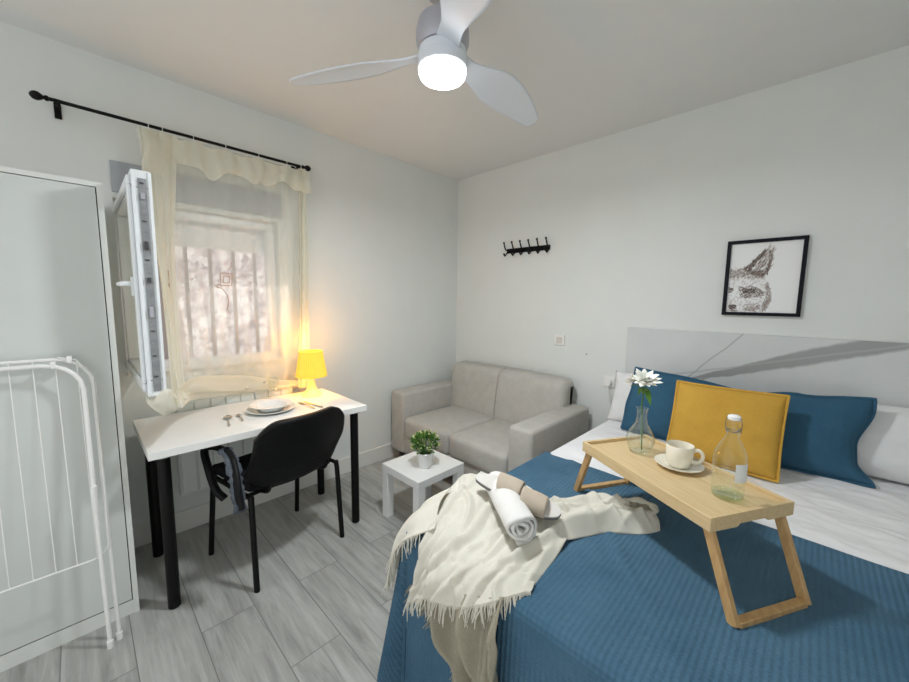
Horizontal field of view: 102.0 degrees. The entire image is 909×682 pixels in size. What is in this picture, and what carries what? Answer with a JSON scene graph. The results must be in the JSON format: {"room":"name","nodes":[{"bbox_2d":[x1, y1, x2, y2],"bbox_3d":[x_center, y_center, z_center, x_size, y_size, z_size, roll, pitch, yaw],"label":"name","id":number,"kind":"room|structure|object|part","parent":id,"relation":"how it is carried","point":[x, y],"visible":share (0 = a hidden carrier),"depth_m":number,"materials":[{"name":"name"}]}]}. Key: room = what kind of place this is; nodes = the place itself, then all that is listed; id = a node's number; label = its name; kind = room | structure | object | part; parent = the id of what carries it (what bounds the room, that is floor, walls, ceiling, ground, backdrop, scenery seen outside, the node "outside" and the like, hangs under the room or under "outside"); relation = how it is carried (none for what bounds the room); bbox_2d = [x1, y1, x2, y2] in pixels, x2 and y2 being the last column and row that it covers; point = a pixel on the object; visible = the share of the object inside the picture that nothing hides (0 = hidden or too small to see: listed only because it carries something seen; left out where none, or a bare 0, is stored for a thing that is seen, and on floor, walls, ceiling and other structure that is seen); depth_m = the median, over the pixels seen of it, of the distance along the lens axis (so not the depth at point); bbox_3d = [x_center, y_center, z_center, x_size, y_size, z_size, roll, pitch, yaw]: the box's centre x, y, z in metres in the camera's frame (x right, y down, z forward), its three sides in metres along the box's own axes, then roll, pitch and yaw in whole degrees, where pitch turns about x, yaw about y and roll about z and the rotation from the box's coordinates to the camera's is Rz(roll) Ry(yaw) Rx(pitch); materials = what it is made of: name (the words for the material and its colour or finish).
{"room":"bedroom","nodes":[
{"label":"bedroom","id":0,"kind":"room"},
{"bbox_2d":[0,453,452,681],"bbox_3d":[-0.068,1.256,1.365,3.570,0.060,3.800,7,9,44],"label":"floor","id":1,"kind":"structure","parent":0,"point":[319,612],"depth_m":1.64,"materials":[{"name":"grey wood"}]},
{"bbox_2d":[0,356,122,648],"bbox_3d":[-1.627,0.651,1.161,0.122,1.147,0.793,7,9,44],"label":"drying rack","id":2,"kind":"object","parent":1,"relation":"on","point":[89,451],"visible":1,"depth_m":1.39,"materials":[{"name":"white metal"}]},
{"bbox_2d":[0,166,139,672],"bbox_3d":[-1.877,0.296,1.374,0.533,1.800,0.914,7,9,44],"label":"wardrobe","id":3,"kind":"object","parent":1,"relation":"on","point":[56,301],"visible":1,"depth_m":1.38,"materials":[{"name":"white wood"}]},
{"bbox_2d":[132,388,366,609],"bbox_3d":[-1.089,0.761,2.080,0.572,0.740,1.015,7,9,44],"label":"desk","id":4,"kind":"object","parent":1,"relation":"on","point":[162,437],"visible":0.89,"depth_m":1.84,"materials":[{"name":"white laminate"}]},
{"bbox_3d":[-1.571,0.791,1.920,0.047,0.704,0.047,7,9,44],"label":"leg","id":5,"kind":"part","parent":4,"relation":"part of","materials":[{"name":"black metal"}]},
{"bbox_3d":[-1.241,0.831,1.599,0.047,0.704,0.047,7,9,44],"label":"leg","id":6,"kind":"part","parent":4,"relation":"part of","materials":[{"name":"black metal"}]},
{"bbox_2d":[223,415,231,425],"bbox_3d":[-1.151,0.404,1.873,0.042,0.008,0.184,-3,8,-33],"label":"spoon","id":7,"kind":"object","parent":4,"relation":"on","point":[226,416],"visible":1,"depth_m":1.92,"materials":[{"name":"silver metal"}]},
{"bbox_2d":[245,403,294,414],"bbox_3d":[-1.032,0.381,2.069,0.253,0.018,0.253,7,9,44],"label":"dinner plate","id":8,"kind":"object","parent":4,"relation":"on","point":[249,410],"visible":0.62,"depth_m":2.03,"materials":[{"name":"white ceramic"}]},
{"bbox_2d":[249,398,291,412],"bbox_3d":[-1.031,0.368,2.067,0.217,0.036,0.217,7,9,44],"label":"bowl","id":9,"kind":"object","parent":8,"relation":"on","point":[275,404],"visible":1,"depth_m":2.10,"materials":[{"name":"white ceramic"}]},
{"bbox_2d":[295,349,326,397],"bbox_3d":[-0.930,0.209,2.392,0.196,0.293,0.196,7,9,44],"label":"table lamp","id":10,"kind":"object","parent":4,"relation":"on","point":[311,365],"visible":1,"depth_m":2.33,"materials":[{"name":"yellow plastic"}]},
{"bbox_3d":[-0.929,0.145,2.385,0.196,0.166,0.196,7,9,44],"label":"lamp shade","id":11,"kind":"part","parent":10,"relation":"part of","materials":[{"name":"yellow fabric"}]},
{"bbox_2d":[303,401,322,406],"bbox_3d":[-0.844,0.374,2.191,0.202,0.008,0.017,5,8,36],"label":"table knife","id":12,"kind":"object","parent":4,"relation":"on","point":[303,401],"visible":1,"depth_m":2.18,"materials":[{"name":"silver metal"}]},
{"bbox_3d":[-0.938,0.728,2.564,0.047,0.704,0.047,7,9,44],"label":"leg","id":13,"kind":"part","parent":4,"relation":"part of","materials":[{"name":"black metal"}]},
{"bbox_3d":[-0.608,0.768,2.243,0.047,0.704,0.047,7,9,44],"label":"leg","id":14,"kind":"part","parent":4,"relation":"part of","materials":[{"name":"black metal"}]},
{"bbox_2d":[200,406,344,592],"bbox_3d":[-0.960,0.744,1.950,0.571,0.811,0.619,5,8,34],"label":"chair","id":15,"kind":"object","parent":1,"relation":"on","point":[287,450],"visible":0.99,"depth_m":1.74,"materials":[{"name":"black plastic"}]},
{"bbox_3d":[-1.276,0.917,1.939,0.086,0.460,0.025,3,7,19],"label":"leg","id":16,"kind":"part","parent":15,"relation":"part of","materials":[{"name":"black metal"}]},
{"bbox_3d":[-1.048,0.611,1.672,0.339,0.240,0.084,5,8,34],"label":"armrest","id":17,"kind":"part","parent":15,"relation":"part of","materials":[{"name":"black plastic"}]},
{"bbox_3d":[-1.095,0.716,1.805,0.390,0.021,0.022,5,8,34],"label":"rail","id":18,"kind":"part","parent":15,"relation":"part of","materials":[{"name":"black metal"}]},
{"bbox_3d":[-0.935,0.946,1.715,0.025,0.459,0.063,-5,8,-42],"label":"leg","id":19,"kind":"part","parent":15,"relation":"part of","materials":[{"name":"black metal"}]},
{"bbox_3d":[-0.982,0.667,2.011,0.449,0.082,0.470,5,8,34],"label":"seat","id":20,"kind":"part","parent":15,"relation":"part of","materials":[{"name":"black plastic"}]},
{"bbox_3d":[-0.858,0.718,1.933,0.020,0.020,0.470,5,8,34],"label":"seat rail","id":21,"kind":"part","parent":15,"relation":"part of","materials":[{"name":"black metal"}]},
{"bbox_3d":[-0.765,0.519,1.850,0.169,0.337,0.529,5,8,34],"label":"backrest","id":22,"kind":"part","parent":15,"relation":"part of","materials":[{"name":"black plastic"}]},
{"bbox_3d":[-1.002,0.876,2.343,0.025,0.460,0.086,-5,8,-41],"label":"leg","id":23,"kind":"part","parent":15,"relation":"part of","materials":[{"name":"black metal"}]},
{"bbox_3d":[-0.664,0.905,2.114,0.063,0.459,0.025,3,7,20],"label":"leg","id":24,"kind":"part","parent":15,"relation":"part of","materials":[{"name":"black metal"}]},
{"bbox_2d":[382,447,463,517],"bbox_3d":[-0.200,0.943,2.345,0.355,0.345,0.377,7,9,44],"label":"side table","id":25,"kind":"object","parent":1,"relation":"on","point":[405,468],"visible":0.63,"depth_m":2.29,"materials":[{"name":"white laminate"}]},
{"bbox_3d":[-0.422,0.963,2.337,0.050,0.300,0.050,7,9,44],"label":"leg","id":26,"kind":"part","parent":25,"relation":"part of","materials":[{"name":"white laminate"}]},
{"bbox_3d":[-0.206,0.990,2.127,0.050,0.300,0.050,7,9,44],"label":"leg","id":27,"kind":"part","parent":25,"relation":"part of","materials":[{"name":"white laminate"}]},
{"bbox_2d":[409,429,440,468],"bbox_3d":[-0.183,0.661,2.267,0.212,0.231,0.208,7,9,44],"label":"potted plant","id":28,"kind":"object","parent":25,"relation":"on","point":[424,455],"visible":1,"depth_m":2.24,"materials":[{"name":"green plant"}]},
{"bbox_3d":[-0.176,0.637,2.267,0.147,0.127,0.144,7,9,44],"label":"stem","id":29,"kind":"part","parent":28,"relation":"part of","materials":[{"name":"green plant"}]},
{"bbox_3d":[-0.182,0.728,2.276,0.112,0.096,0.112,7,9,44],"label":"plant pot","id":30,"kind":"part","parent":28,"relation":"part of","materials":[{"name":"white ceramic"}]},
{"bbox_3d":[-0.195,0.941,2.568,0.050,0.300,0.050,7,9,44],"label":"leg","id":31,"kind":"part","parent":25,"relation":"part of","materials":[{"name":"white laminate"}]},
{"bbox_3d":[0.022,0.967,2.358,0.050,0.300,0.050,7,9,44],"label":"leg","id":32,"kind":"part","parent":25,"relation":"part of","materials":[{"name":"white laminate"}]},
{"bbox_2d":[392,361,588,475],"bbox_3d":[0.219,0.649,2.916,1.390,0.815,0.788,7,9,44],"label":"sofa","id":33,"kind":"object","parent":1,"relation":"on","point":[488,418],"visible":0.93,"depth_m":2.82,"materials":[{"name":"fabric"}]},
{"bbox_3d":[-0.211,0.647,3.348,0.175,0.512,0.775,7,9,44],"label":"armrest","id":34,"kind":"part","parent":33,"relation":"part of","materials":[{"name":"fabric"}]},
{"bbox_2d":[405,405,493,454],"bbox_3d":[-0.022,0.705,3.049,0.515,0.191,0.633,7,9,44],"label":"seat cushion","id":35,"kind":"object","parent":33,"relation":"on","point":[447,420],"depth_m":2.95,"materials":[{"name":"fabric"}]},
{"bbox_2d":[449,418,515,472],"bbox_3d":[0.349,0.750,2.689,0.515,0.191,0.633,7,9,44],"label":"seat cushion","id":36,"kind":"object","parent":33,"relation":"on","point":[483,445],"depth_m":2.53,"materials":[{"name":"fabric"}]},
{"bbox_2d":[450,361,573,422],"bbox_3d":[0.414,0.454,3.092,1.150,0.452,0.234,7,9,44],"label":"cushion","id":37,"kind":"object","parent":33,"relation":"on","point":[504,393],"depth_m":2.97,"materials":[{"name":"fabric"}]},
{"bbox_3d":[0.657,0.752,2.505,0.175,0.512,0.775,7,9,44],"label":"armrest","id":38,"kind":"part","parent":33,"relation":"part of","materials":[{"name":"fabric"}]},
{"bbox_3d":[1.004,0.931,1.473,1.321,0.592,1.841,7,9,44],"label":"bed","id":39,"kind":"object","parent":1,"relation":"on","visible":0},
{"bbox_2d":[377,451,908,681],"bbox_3d":[0.583,0.945,1.101,1.468,0.616,0.988,7,9,44],"label":"coverlet","id":40,"kind":"object","parent":39,"relation":"on","point":[610,606],"visible":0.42,"depth_m":0.94,"materials":[{"name":"blue fabric"}]},
{"bbox_2d":[381,471,659,681],"bbox_3d":[0.226,0.860,1.265,0.665,0.628,0.758,7,9,44],"label":"throw blanket","id":41,"kind":"object","parent":40,"relation":"on","point":[468,563],"visible":0.92,"depth_m":1.09,"materials":[{"name":"beige fabric"}]},
{"bbox_2d":[487,471,536,545],"bbox_3d":[0.180,0.542,1.223,0.098,0.090,0.295,0,6,-10],"label":"rolled towel","id":42,"kind":"object","parent":41,"relation":"on","point":[516,517],"visible":0.86,"depth_m":1.11,"materials":[{"name":"white fabric"}]},
{"bbox_2d":[476,472,531,494],"bbox_3d":[0.174,0.498,1.279,0.222,0.074,0.082,4,7,25],"label":"slipper","id":43,"kind":"object","parent":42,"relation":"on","point":[504,480],"visible":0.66,"depth_m":1.27,"materials":[{"name":"grey fabric"}]},
{"bbox_2d":[495,486,561,519],"bbox_3d":[0.239,0.523,1.211,0.221,0.080,0.082,3,7,23],"label":"slipper","id":44,"kind":"object","parent":41,"relation":"on","point":[539,504],"visible":0.73,"depth_m":1.18,"materials":[{"name":"grey fabric"}]},
{"bbox_2d":[573,434,811,628],"bbox_3d":[0.707,0.525,1.199,0.297,0.232,0.662,-1,7,-16],"label":"tray","id":45,"kind":"object","parent":40,"relation":"on","point":[691,495],"visible":1,"depth_m":1.03,"materials":[{"name":"brown wood"}]},
{"bbox_3d":[0.504,0.505,1.436,0.017,0.210,0.092,-2,7,-21],"label":"leg","id":46,"kind":"part","parent":45,"relation":"part of","materials":[{"name":"brown wood"}]},
{"bbox_2d":[654,453,704,472],"bbox_3d":[0.743,0.410,1.219,0.144,0.016,0.144,7,9,44],"label":"saucer","id":47,"kind":"object","parent":45,"relation":"on","point":[661,459],"visible":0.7,"depth_m":1.20,"materials":[{"name":"beige ceramic"}]},
{"bbox_2d":[666,440,704,468],"bbox_3d":[0.749,0.378,1.211,0.083,0.073,0.099,-2,7,-26],"label":"coffee cup","id":48,"kind":"object","parent":47,"relation":"on","point":[679,454],"visible":1,"depth_m":1.19,"materials":[{"name":"beige ceramic"}]},
{"bbox_3d":[0.790,0.377,1.192,0.035,0.054,0.008,4,7,29],"label":"handle","id":49,"kind":"part","parent":48,"relation":"part of","materials":[{"name":"beige ceramic"}]},
{"bbox_3d":[0.653,0.566,0.906,0.018,0.213,0.124,0,6,-7],"label":"leg","id":50,"kind":"part","parent":45,"relation":"part of","materials":[{"name":"brown wood"}]},
{"bbox_2d":[711,414,747,501],"bbox_3d":[0.769,0.320,1.024,0.079,0.236,0.080,-1,7,-19],"label":"glass bottle","id":51,"kind":"object","parent":45,"relation":"on","point":[741,470],"visible":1,"depth_m":0.99,"materials":[{"name":"clear glass"}]},
{"bbox_3d":[0.890,0.561,0.975,0.019,0.214,0.127,1,6,-1],"label":"leg","id":52,"kind":"part","parent":45,"relation":"part of","materials":[{"name":"brown wood"}]},
{"bbox_3d":[0.676,0.322,1.334,0.096,0.163,0.096,7,9,44],"label":"flower vase","id":53,"kind":"object","parent":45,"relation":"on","visible":0},
{"bbox_2d":[625,368,662,449],"bbox_3d":[0.663,0.249,1.313,0.130,0.299,0.099,7,9,44],"label":"flower","id":54,"kind":"object","parent":53,"relation":"in","point":[643,378],"visible":1,"depth_m":1.30,"materials":[{"name":"white plant"}]},
{"bbox_3d":[0.679,0.265,1.328,0.017,0.265,0.010,-4,8,-34],"label":"stem","id":55,"kind":"part","parent":54,"relation":"part of","materials":[{"name":"green plant"}]},
{"bbox_2d":[550,420,908,573],"bbox_3d":[1.244,0.736,1.711,1.367,0.302,1.120,7,9,44],"label":"sheet","id":56,"kind":"object","parent":39,"relation":"on","point":[870,524],"visible":0.34,"depth_m":1.39,"materials":[{"name":"white fabric"}]},
{"bbox_2d":[606,371,700,420],"bbox_3d":[1.228,0.371,2.301,0.199,0.331,0.523,-5,8,-40],"label":"pillow","id":57,"kind":"object","parent":56,"relation":"on","point":[616,412],"visible":0.2,"depth_m":2.40,"materials":[{"name":"white fabric"}]},
{"bbox_2d":[620,367,729,440],"bbox_3d":[1.230,0.374,2.054,0.210,0.384,0.524,-5,8,-41],"label":"cushion","id":58,"kind":"object","parent":56,"relation":"on","point":[658,415],"visible":0.38,"depth_m":2.07,"materials":[{"name":"blue fabric"}]},
{"bbox_2d":[666,380,789,482],"bbox_3d":[1.282,0.408,1.762,0.214,0.369,0.450,-6,9,-45],"label":"cushion","id":59,"kind":"object","parent":56,"relation":"on","point":[700,412],"visible":0.9,"depth_m":1.68,"materials":[{"name":"yellow fabric"}]},
{"bbox_2d":[767,392,877,488],"bbox_3d":[1.629,0.422,1.714,0.445,0.378,0.222,5,8,36],"label":"cushion","id":60,"kind":"object","parent":56,"relation":"on","point":[822,434],"visible":0.69,"depth_m":1.62,"materials":[{"name":"blue fabric"}]},
{"bbox_2d":[795,392,908,483],"bbox_3d":[1.923,0.448,1.640,0.628,0.315,0.204,6,8,37],"label":"pillow","id":61,"kind":"object","parent":56,"relation":"on","point":[883,448],"visible":0.37,"depth_m":1.60,"materials":[{"name":"white fabric"}]},
{"bbox_2d":[0,21,457,526],"bbox_3d":[-1.347,-0.169,2.413,0.200,2.510,3.700,7,9,44],"label":"wall","id":62,"kind":"structure","parent":0,"point":[383,229],"depth_m":2.53,"materials":[{"name":"paint"}]},
{"bbox_2d":[28,90,310,170],"bbox_3d":[-1.404,-1.081,2.022,0.103,0.068,1.226,7,9,44],"label":"curtain rod","id":63,"kind":"object","parent":62,"relation":"attached to","point":[36,95],"visible":0.84,"depth_m":1.79,"materials":[{"name":"black metal"}]},
{"bbox_2d":[138,123,311,415],"bbox_3d":[-1.291,-0.365,1.952,0.540,1.462,1.160,2,6,9],"label":"curtain","id":64,"kind":"object","parent":63,"relation":"hanging from","point":[161,151],"visible":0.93,"depth_m":1.90,"materials":[{"name":"beige fabric"}]},
{"bbox_3d":[-1.058,-0.344,1.962,0.691,1.425,0.847,7,9,44],"label":"sheer panel","id":65,"kind":"part","parent":64,"relation":"part of","materials":[{"name":"beige fabric"}]},
{"bbox_2d":[182,247,193,356],"bbox_3d":[-1.630,-0.233,2.247,0.024,0.662,0.022,7,9,44],"label":"bar","id":66,"kind":"object","parent":62,"relation":"in","point":[184,249],"depth_m":2.24,"materials":[{"name":"grey metal"}]},
{"bbox_2d":[109,160,281,218],"bbox_3d":[-1.414,-0.846,2.108,0.012,0.150,0.815,7,9,44],"label":"roller shutter box","id":67,"kind":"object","parent":62,"relation":"attached to","point":[189,189],"depth_m":2.14,"materials":[{"name":"white plastic"}]},
{"bbox_2d":[113,199,283,375],"bbox_3d":[-1.499,-0.304,2.227,0.218,0.905,0.790,7,9,44],"label":"window","id":68,"kind":"structure","parent":62,"relation":"in","point":[265,230],"depth_m":2.33,"materials":[{"name":"white plastic"}]},
{"bbox_2d":[112,168,166,396],"bbox_3d":[-1.432,-0.235,1.633,0.117,0.840,0.786,-5,9,-44],"label":"casement","id":69,"kind":"object","parent":68,"relation":"attached to","point":[132,208],"visible":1,"depth_m":1.39,"materials":[{"name":"white plastic"}]},
{"bbox_3d":[-1.248,-0.206,1.394,0.130,0.070,0.043,7,9,44],"label":"window handle","id":70,"kind":"part","parent":69,"relation":"part of","materials":[{"name":"white plastic"}]},
{"bbox_3d":[-1.417,-0.236,1.644,0.633,0.716,0.008,7,9,44],"label":"glass pane","id":71,"kind":"part","parent":69,"relation":"part of","materials":[{"name":"clear glass"}]},
{"bbox_2d":[157,259,168,359],"bbox_3d":[-1.716,-0.181,2.164,0.024,0.583,0.019,7,9,44],"label":"window grille","id":72,"kind":"object","parent":68,"relation":"attached to","point":[165,344],"depth_m":2.17,"materials":[{"name":"grey metal"}]},
{"bbox_3d":[-1.505,0.140,2.276,0.218,0.012,0.788,7,9,44],"label":"sill","id":73,"kind":"part","parent":68,"relation":"part of","materials":[{"name":"white laminate"}]},
{"bbox_2d":[175,220,263,253],"bbox_3d":[-1.542,-0.643,2.236,0.015,0.156,0.750,7,9,44],"label":"shutter","id":74,"kind":"object","parent":68,"relation":"attached to","point":[251,244],"depth_m":2.30,"materials":[{"name":"white plastic"}]},
{"bbox_2d":[207,249,216,355],"bbox_3d":[-1.542,-0.240,2.336,0.024,0.667,0.023,7,9,44],"label":"bar","id":75,"kind":"object","parent":62,"relation":"in","point":[211,294],"depth_m":2.33,"materials":[{"name":"grey metal"}]},
{"bbox_2d":[174,386,291,495],"bbox_3d":[-1.342,0.577,2.299,0.094,0.561,0.640,7,9,44],"label":"radiator","id":76,"kind":"object","parent":62,"relation":"attached to","point":[192,478],"visible":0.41,"depth_m":2.14,"materials":[{"name":"white metal"}]},
{"bbox_3d":[-1.504,0.602,2.075,0.009,0.523,0.072,7,9,44],"label":"panel","id":77,"kind":"part","parent":76,"relation":"part of","materials":[{"name":"white metal"}]},
{"bbox_3d":[-1.448,0.597,2.131,0.009,0.523,0.072,7,9,44],"label":"panel","id":78,"kind":"part","parent":76,"relation":"part of","materials":[{"name":"white metal"}]},
{"bbox_3d":[-1.393,0.591,2.187,0.009,0.523,0.072,7,9,44],"label":"panel","id":79,"kind":"part","parent":76,"relation":"part of","materials":[{"name":"white metal"}]},
{"bbox_3d":[-1.338,0.586,2.243,0.009,0.523,0.072,7,9,44],"label":"panel","id":80,"kind":"part","parent":76,"relation":"part of","materials":[{"name":"white metal"}]},
{"bbox_3d":[-1.282,0.580,2.300,0.009,0.523,0.072,7,9,44],"label":"panel","id":81,"kind":"part","parent":76,"relation":"part of","materials":[{"name":"white metal"}]},
{"bbox_3d":[-1.227,0.575,2.356,0.009,0.523,0.072,7,9,44],"label":"panel","id":82,"kind":"part","parent":76,"relation":"part of","materials":[{"name":"white metal"}]},
{"bbox_3d":[-1.172,0.569,2.412,0.009,0.523,0.072,7,9,44],"label":"panel","id":83,"kind":"part","parent":76,"relation":"part of","materials":[{"name":"white metal"}]},
{"bbox_3d":[-1.117,0.564,2.468,0.009,0.523,0.072,7,9,44],"label":"panel","id":84,"kind":"part","parent":76,"relation":"part of","materials":[{"name":"white metal"}]},
{"bbox_2d":[230,251,239,353],"bbox_3d":[-1.451,-0.250,2.428,0.024,0.668,0.024,7,9,44],"label":"bar","id":85,"kind":"object","parent":62,"relation":"in","point":[233,271],"depth_m":2.42,"materials":[{"name":"grey metal"}]},
{"bbox_2d":[252,253,259,351],"bbox_3d":[-1.363,-0.259,2.518,0.024,0.667,0.025,7,9,44],"label":"bar","id":86,"kind":"object","parent":62,"relation":"in","point":[253,254],"depth_m":2.51,"materials":[{"name":"grey metal"}]},
{"bbox_2d":[133,443,398,548],"bbox_3d":[-1.217,1.018,2.541,0.013,0.125,3.499,7,9,44],"label":"baseboard","id":87,"kind":"structure","parent":62,"relation":"attached to","point":[198,515],"depth_m":2.45,"materials":[{"name":"white wood"}]},
{"bbox_2d":[0,0,908,179],"bbox_3d":[-0.033,-1.308,1.081,3.570,0.080,3.800,7,9,44],"label":"ceiling","id":88,"kind":"structure","parent":0,"point":[590,70],"depth_m":1.70,"materials":[{"name":"paint"}]},
{"bbox_2d":[289,0,537,125],"bbox_3d":[0.068,-1.135,1.438,1.132,0.338,0.985,7,9,44],"label":"ceiling fan","id":89,"kind":"object","parent":88,"relation":"hanging from","point":[442,29],"visible":1,"depth_m":1.36,"materials":[{"name":"grey plastic"}]},
{"bbox_3d":[-0.385,-1.060,1.446,0.576,0.056,0.163,2,7,14],"label":"blade","id":90,"kind":"part","parent":89,"relation":"part of","materials":[{"name":"white plastic"}]},
{"bbox_2d":[419,56,465,89],"bbox_3d":[-0.044,-0.973,1.350,0.172,0.032,0.172,7,9,44],"label":"diffuser","id":91,"kind":"object","parent":89,"relation":"attached to","point":[436,72],"depth_m":1.31,"materials":[{"name":"white plastic"}]},
{"bbox_3d":[-0.043,-1.042,1.342,0.176,0.030,0.176,7,9,44],"label":"hub plate","id":92,"kind":"part","parent":89,"relation":"part of","materials":[{"name":"white plastic"}]},
{"bbox_3d":[0.048,-1.005,0.998,0.163,0.056,0.576,-1,7,-17],"label":"blade","id":93,"kind":"part","parent":89,"relation":"part of","materials":[{"name":"white plastic"}]},
{"bbox_3d":[0.210,-1.068,1.592,0.164,0.056,0.576,7,9,44],"label":"blade","id":94,"kind":"part","parent":89,"relation":"part of","materials":[{"name":"white plastic"}]},
{"bbox_2d":[456,45,908,430],"bbox_3d":[1.222,-0.153,2.574,3.650,2.510,0.120,7,9,44],"label":"wall","id":95,"kind":"structure","parent":0,"point":[638,224],"depth_m":2.23,"materials":[{"name":"paint"}]},
{"bbox_2d":[503,237,549,256],"bbox_3d":[0.582,-0.766,3.012,0.424,0.122,0.066,7,9,44],"label":"coat rack","id":96,"kind":"object","parent":95,"relation":"attached to","point":[546,247],"visible":1,"depth_m":3.02,"materials":[{"name":"black metal"}]},
{"bbox_3d":[0.603,-0.755,3.033,0.415,0.040,0.010,7,9,44],"label":"rail","id":97,"kind":"part","parent":96,"relation":"part of","materials":[{"name":"black metal"}]},
{"bbox_2d":[554,334,564,345],"bbox_3d":[0.823,-0.007,2.885,0.087,0.082,0.016,7,9,44],"label":"light switch","id":98,"kind":"object","parent":95,"relation":"attached to","point":[559,339],"visible":1,"depth_m":2.88,"materials":[{"name":"white plastic"}]},
{"bbox_2d":[603,375,614,406],"bbox_3d":[1.107,0.386,2.630,0.069,0.266,0.085,2,6,8],"label":"wall socket","id":99,"kind":"object","parent":95,"relation":"attached to","point":[609,381],"visible":0.89,"depth_m":2.61,"materials":[{"name":"white plastic"}]},
{"bbox_3d":[1.110,0.291,2.636,0.080,0.080,0.010,7,9,44],"label":"socket plate","id":100,"kind":"part","parent":99,"relation":"part of","materials":[{"name":"white plastic"}]},
{"bbox_2d":[721,235,809,316],"bbox_3d":[1.678,-0.345,2.004,0.335,0.415,0.021,7,9,44],"label":"framed picture","id":101,"kind":"object","parent":95,"relation":"attached to","point":[764,277],"visible":1,"depth_m":2.00,"materials":[{"name":"black"}]},
{"bbox_2d":[625,327,908,407],"bbox_3d":[1.672,0.364,2.079,1.370,0.803,0.024,7,9,44],"label":"headboard","id":102,"kind":"object","parent":95,"relation":"attached to","point":[752,362],"visible":0.46,"depth_m":1.97,"materials":[{"name":"stone"}]},
{"label":"outside","id":103,"kind":"structure","parent":0,"visible":0},
{"bbox_2d":[176,233,267,356],"bbox_3d":[-2.277,-0.244,3.106,0.455,1.932,2.859,7,9,44],"label":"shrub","id":104,"kind":"object","parent":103,"point":[245,257],"visible":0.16,"depth_m":3.27,"materials":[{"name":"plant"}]},
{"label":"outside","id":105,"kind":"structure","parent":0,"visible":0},
{"bbox_2d":[168,225,267,356],"bbox_3d":[-2.368,-0.261,3.620,0.150,2.800,5.800,7,9,44],"label":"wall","id":106,"kind":"structure","parent":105,"point":[245,295],"depth_m":3.62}
]}

